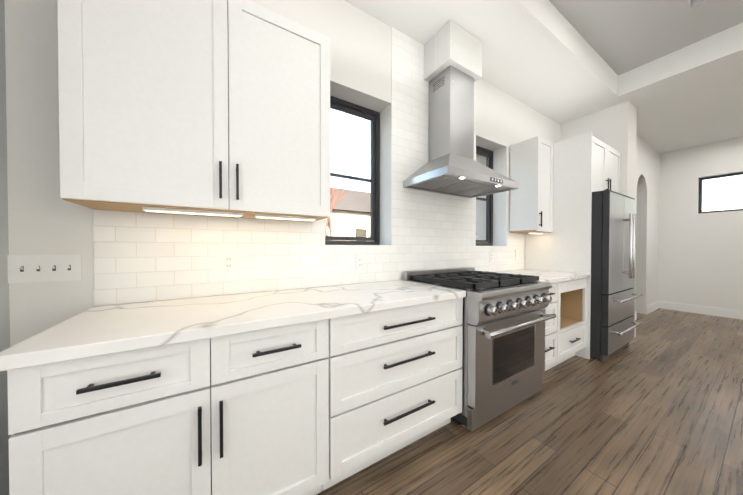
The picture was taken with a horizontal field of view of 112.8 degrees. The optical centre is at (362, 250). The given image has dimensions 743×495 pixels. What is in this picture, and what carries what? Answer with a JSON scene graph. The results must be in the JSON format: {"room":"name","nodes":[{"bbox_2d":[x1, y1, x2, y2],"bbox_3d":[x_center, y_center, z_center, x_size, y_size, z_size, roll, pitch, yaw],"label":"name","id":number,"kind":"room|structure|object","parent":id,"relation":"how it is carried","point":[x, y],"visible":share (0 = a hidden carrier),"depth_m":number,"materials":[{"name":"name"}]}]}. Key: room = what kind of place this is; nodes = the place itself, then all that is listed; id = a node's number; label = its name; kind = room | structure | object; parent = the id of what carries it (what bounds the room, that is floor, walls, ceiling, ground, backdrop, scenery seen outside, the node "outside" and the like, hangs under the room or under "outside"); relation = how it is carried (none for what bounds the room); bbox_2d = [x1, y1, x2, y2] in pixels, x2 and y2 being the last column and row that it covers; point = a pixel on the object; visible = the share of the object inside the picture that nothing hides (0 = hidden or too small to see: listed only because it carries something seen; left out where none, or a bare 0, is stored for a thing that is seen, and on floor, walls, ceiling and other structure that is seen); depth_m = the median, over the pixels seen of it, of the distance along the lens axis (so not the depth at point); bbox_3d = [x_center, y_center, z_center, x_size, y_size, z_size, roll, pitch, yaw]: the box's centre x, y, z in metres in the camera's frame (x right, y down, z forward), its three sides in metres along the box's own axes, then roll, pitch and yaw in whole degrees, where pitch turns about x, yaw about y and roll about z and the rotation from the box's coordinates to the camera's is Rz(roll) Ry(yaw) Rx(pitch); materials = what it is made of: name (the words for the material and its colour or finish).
{"room":"kitchen","nodes":[
{"label":"kitchen","id":0,"kind":"room"},
{"bbox_2d":[0,0,11,494],"bbox_3d":[-0.401,-0.312,-0.911,0.120,3.030,4.970,0,1,-31],"label":"wall","id":1,"kind":"structure","parent":0,"point":[4,345],"depth_m":1.02,"materials":[{"name":"paint"}]},
{"bbox_2d":[5,0,560,346],"bbox_3d":[0.613,-0.351,2.445,5.305,3.030,0.250,0,1,-31],"label":"wall","id":2,"kind":"structure","parent":0,"point":[44,218],"depth_m":1.12,"materials":[{"name":"white paint"}]},
{"bbox_2d":[7,255,81,282],"bbox_3d":[-1.395,0.078,1.091,0.214,0.116,0.018,0,1,-31],"label":"switch plate","id":3,"kind":"object","parent":2,"relation":"attached to","point":[33,268],"visible":1,"depth_m":1.08,"materials":[{"name":"white plastic"}]},
{"bbox_2d":[57,0,329,221],"bbox_3d":[-0.722,-0.719,1.291,1.076,1.048,0.332,0,1,-31],"label":"upper cabinet","id":4,"kind":"object","parent":2,"relation":"attached to","point":[214,105],"visible":1,"depth_m":1.12,"materials":[{"name":"white wood"}]},
{"bbox_2d":[142,207,242,216],"bbox_3d":[-0.808,-0.186,1.203,0.400,0.015,0.045,0,1,-31],"label":"under-cabinet light","id":5,"kind":"object","parent":4,"relation":"attached to","point":[165,210],"visible":1,"depth_m":1.18,"materials":[{"name":"white plastic"}]},
{"bbox_2d":[255,214,315,220],"bbox_3d":[-0.439,-0.188,1.424,0.340,0.015,0.045,0,1,-31],"label":"under-cabinet light","id":6,"kind":"object","parent":4,"relation":"attached to","point":[283,217],"visible":1,"depth_m":1.40,"materials":[{"name":"white plastic"}]},
{"bbox_2d":[93,27,524,305],"bbox_3d":[0.402,-0.805,2.162,3.908,2.114,0.006,0,1,-31],"label":"tile backsplash","id":7,"kind":"structure","parent":2,"relation":"attached to","point":[142,257],"depth_m":1.69,"materials":[{"name":"white tile"}]},
{"bbox_2d":[221,253,234,272],"bbox_3d":[-0.791,0.070,1.450,0.072,0.116,0.008,0,1,-31],"label":"electrical outlet","id":8,"kind":"object","parent":7,"relation":"attached to","point":[227,262],"visible":1,"depth_m":1.45,"materials":[{"name":"white plastic"}]},
{"bbox_2d":[356,255,363,269],"bbox_3d":[-0.023,0.092,1.910,0.072,0.116,0.008,0,1,-31],"label":"electrical outlet","id":9,"kind":"object","parent":7,"relation":"attached to","point":[359,262],"visible":1,"depth_m":1.91,"materials":[{"name":"white plastic"}]},
{"bbox_2d":[424,20,481,81],"bbox_3d":[0.806,-1.706,2.217,0.421,0.312,0.291,0,1,-31],"label":"chase","id":10,"kind":"object","parent":7,"relation":"attached to","point":[451,43],"visible":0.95,"depth_m":2.10,"materials":[{"name":"white paint"}]},
{"bbox_2d":[403,65,518,197],"bbox_3d":[0.862,-1.046,2.146,0.915,1.003,0.484,0,1,-31],"label":"range hood","id":11,"kind":"object","parent":7,"relation":"attached to","point":[451,166],"visible":1,"depth_m":2.12,"materials":[{"name":"silver metal"}]},
{"bbox_2d":[489,252,493,261],"bbox_3d":[1.458,0.075,2.795,0.072,0.116,0.008,0,1,-31],"label":"electrical outlet","id":12,"kind":"object","parent":7,"relation":"attached to","point":[491,256],"visible":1,"depth_m":2.79,"materials":[{"name":"white plastic"}]},
{"bbox_2d":[515,250,518,258],"bbox_3d":[1.921,0.052,3.072,0.072,0.116,0.008,0,1,-31],"label":"electrical outlet","id":13,"kind":"object","parent":7,"relation":"attached to","point":[516,254],"visible":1,"depth_m":3.06,"materials":[{"name":"white plastic"}]},
{"bbox_2d":[325,96,379,244],"bbox_3d":[-0.115,-0.638,2.077,0.595,1.188,0.058,0,1,-31],"label":"casement window","id":14,"kind":"structure","parent":2,"relation":"in","point":[344,106],"depth_m":2.18,"materials":[{"name":"black metal"}]},
{"bbox_2d":[476,146,492,245],"bbox_3d":[1.367,-0.648,2.963,0.595,1.188,0.058,0,1,-31],"label":"casement window","id":15,"kind":"structure","parent":2,"relation":"in","point":[484,219],"depth_m":3.05,"materials":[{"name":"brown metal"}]},
{"bbox_2d":[510,136,552,233],"bbox_3d":[2.011,-0.738,2.925,0.362,1.048,0.332,0,1,-31],"label":"upper cabinet","id":16,"kind":"object","parent":2,"relation":"attached to","point":[531,174],"visible":1,"depth_m":2.83,"materials":[{"name":"white wood"}]},
{"bbox_2d":[316,308,742,494],"bbox_3d":[2.894,1.196,1.834,8.575,0.050,6.270,0,1,-31],"label":"floor","id":17,"kind":"structure","parent":0,"point":[654,406],"depth_m":1.57,"materials":[{"name":"brown wood"}]},
{"bbox_2d":[7,319,328,494],"bbox_3d":[-0.696,0.742,1.138,0.914,0.875,0.650,0,1,-31],"label":"base cabinet","id":18,"kind":"object","parent":17,"relation":"on","point":[246,413],"visible":0.85,"depth_m":0.84,"materials":[{"name":"white wood"}]},
{"bbox_2d":[322,298,462,490],"bbox_3d":[0.097,0.736,1.613,0.929,0.875,0.650,0,1,-31],"label":"base cabinet","id":19,"kind":"object","parent":17,"relation":"on","point":[395,379],"visible":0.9,"depth_m":1.30,"materials":[{"name":"white wood"}]},
{"bbox_2d":[0,280,465,371],"bbox_3d":[-0.306,0.281,1.371,1.868,0.040,0.642,0,1,-31],"label":"countertop","id":20,"kind":"structure","parent":19,"relation":"on","point":[94,331],"depth_m":1.01,"materials":[{"name":"stone"}]},
{"bbox_2d":[403,267,555,430],"bbox_3d":[0.934,0.674,2.021,0.913,0.990,0.767,0,1,-31],"label":"range","id":21,"kind":"object","parent":17,"relation":"on","point":[505,317],"visible":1,"depth_m":1.70,"materials":[{"name":"metal"}]},
{"bbox_2d":[545,283,557,367],"bbox_3d":[1.473,0.727,2.436,0.426,0.875,0.650,0,1,-31],"label":"base cabinet","id":22,"kind":"object","parent":17,"relation":"on","point":[551,339],"visible":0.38,"depth_m":2.24,"materials":[{"name":"white wood"}]},
{"bbox_2d":[525,131,591,358],"bbox_3d":[2.257,-0.051,2.898,0.019,2.420,0.645,0,1,-31],"label":"panel","id":23,"kind":"object","parent":17,"relation":"on","point":[564,245],"visible":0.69,"depth_m":2.76,"materials":[{"name":"white wood"}]},
{"bbox_2d":[545,278,586,370],"bbox_3d":[1.953,0.723,2.722,0.686,0.875,0.650,0,1,-31],"label":"base cabinet","id":24,"kind":"object","parent":17,"relation":"on","point":[571,317],"visible":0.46,"depth_m":2.56,"materials":[{"name":"white wood"}]},
{"bbox_2d":[496,269,589,282],"bbox_3d":[1.767,0.267,2.610,1.117,0.040,0.642,0,1,-31],"label":"countertop","id":25,"kind":"structure","parent":24,"relation":"on","point":[551,276],"depth_m":2.55,"materials":[{"name":"stone"}]},
{"bbox_2d":[590,190,642,360],"bbox_3d":[2.722,0.265,3.041,0.910,1.785,0.844,0,1,-31],"label":"fridge","id":26,"kind":"object","parent":17,"relation":"on","point":[613,294],"visible":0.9,"depth_m":2.61,"materials":[{"name":"silver metal"}]},
{"bbox_2d":[345,0,742,153],"bbox_3d":[3.227,-2.062,1.238,8.575,0.420,4.970,0,1,-31],"label":"ceiling","id":27,"kind":"structure","parent":0,"point":[671,71],"depth_m":2.49,"materials":[{"name":"paint"}]},
{"bbox_2d":[561,101,636,287],"bbox_3d":[3.228,-0.364,3.600,0.370,3.030,0.950,0,1,-31],"label":"wall","id":28,"kind":"structure","parent":0,"point":[615,127],"depth_m":3.20,"materials":[{"name":"white paint"}]},
{"bbox_2d":[592,136,620,192],"bbox_3d":[2.697,-0.944,3.142,0.992,0.600,0.660,0,1,-31],"label":"upper cabinet","id":29,"kind":"object","parent":28,"relation":"attached to","point":[606,162],"visible":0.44,"depth_m":2.86,"materials":[{"name":"white wood"}]},
{"bbox_2d":[635,136,659,313],"bbox_3d":[4.332,-0.378,4.744,2.700,3.030,1.340,0,1,-31],"label":"wall","id":30,"kind":"structure","parent":0,"point":[647,216],"depth_m":4.48,"materials":[{"name":"white paint"}]},
{"bbox_2d":[646,300,659,313],"bbox_3d":[5.438,1.064,4.632,0.865,0.150,0.016,0,1,-31],"label":"baseboard","id":31,"kind":"structure","parent":30,"relation":"attached to","point":[653,306],"depth_m":4.61,"materials":[{"name":"white wood"}]},
{"bbox_2d":[658,137,742,309],"bbox_3d":[6.973,-0.359,3.154,0.200,3.030,4.380,0,1,-31],"label":"wall","id":32,"kind":"structure","parent":0,"point":[701,259],"depth_m":4.47,"materials":[{"name":"white paint"}]},
{"bbox_2d":[660,301,742,319],"bbox_3d":[6.875,1.081,3.124,0.016,0.150,4.080,0,1,-31],"label":"baseboard","id":33,"kind":"structure","parent":32,"relation":"attached to","point":[708,310],"depth_m":4.41,"materials":[{"name":"white wood"}]},
{"bbox_2d":[698,172,742,213],"bbox_3d":[6.306,-0.992,4.292,0.050,0.650,0.550,0,1,-31],"label":"window","id":34,"kind":"structure","parent":32,"relation":"in","point":[701,192],"depth_m":4.40,"materials":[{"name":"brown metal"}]},
{"label":"outside","id":35,"kind":"structure","parent":0,"visible":0},
{"bbox_3d":[-7.648,1.493,21.588,50.000,0.100,38.450,0,1,-31],"label":"ground","id":36,"kind":"structure","parent":35,"visible":0},
{"bbox_2d":[325,187,345,235],"bbox_3d":[-1.645,-0.468,9.221,2.094,4.108,2.840,0,1,-31],"label":"tree","id":37,"kind":"object","parent":36,"relation":"on","point":[329,218],"depth_m":9.49,"materials":[{"name":"plant"}]},
{"bbox_2d":[325,187,369,240],"bbox_3d":[-0.822,-1.576,18.905,8.600,6.100,8.600,0,1,-31],"label":"house","id":38,"kind":"structure","parent":36,"relation":"on","point":[345,212],"depth_m":14.54,"materials":[{"name":"beige paint"}]}
]}

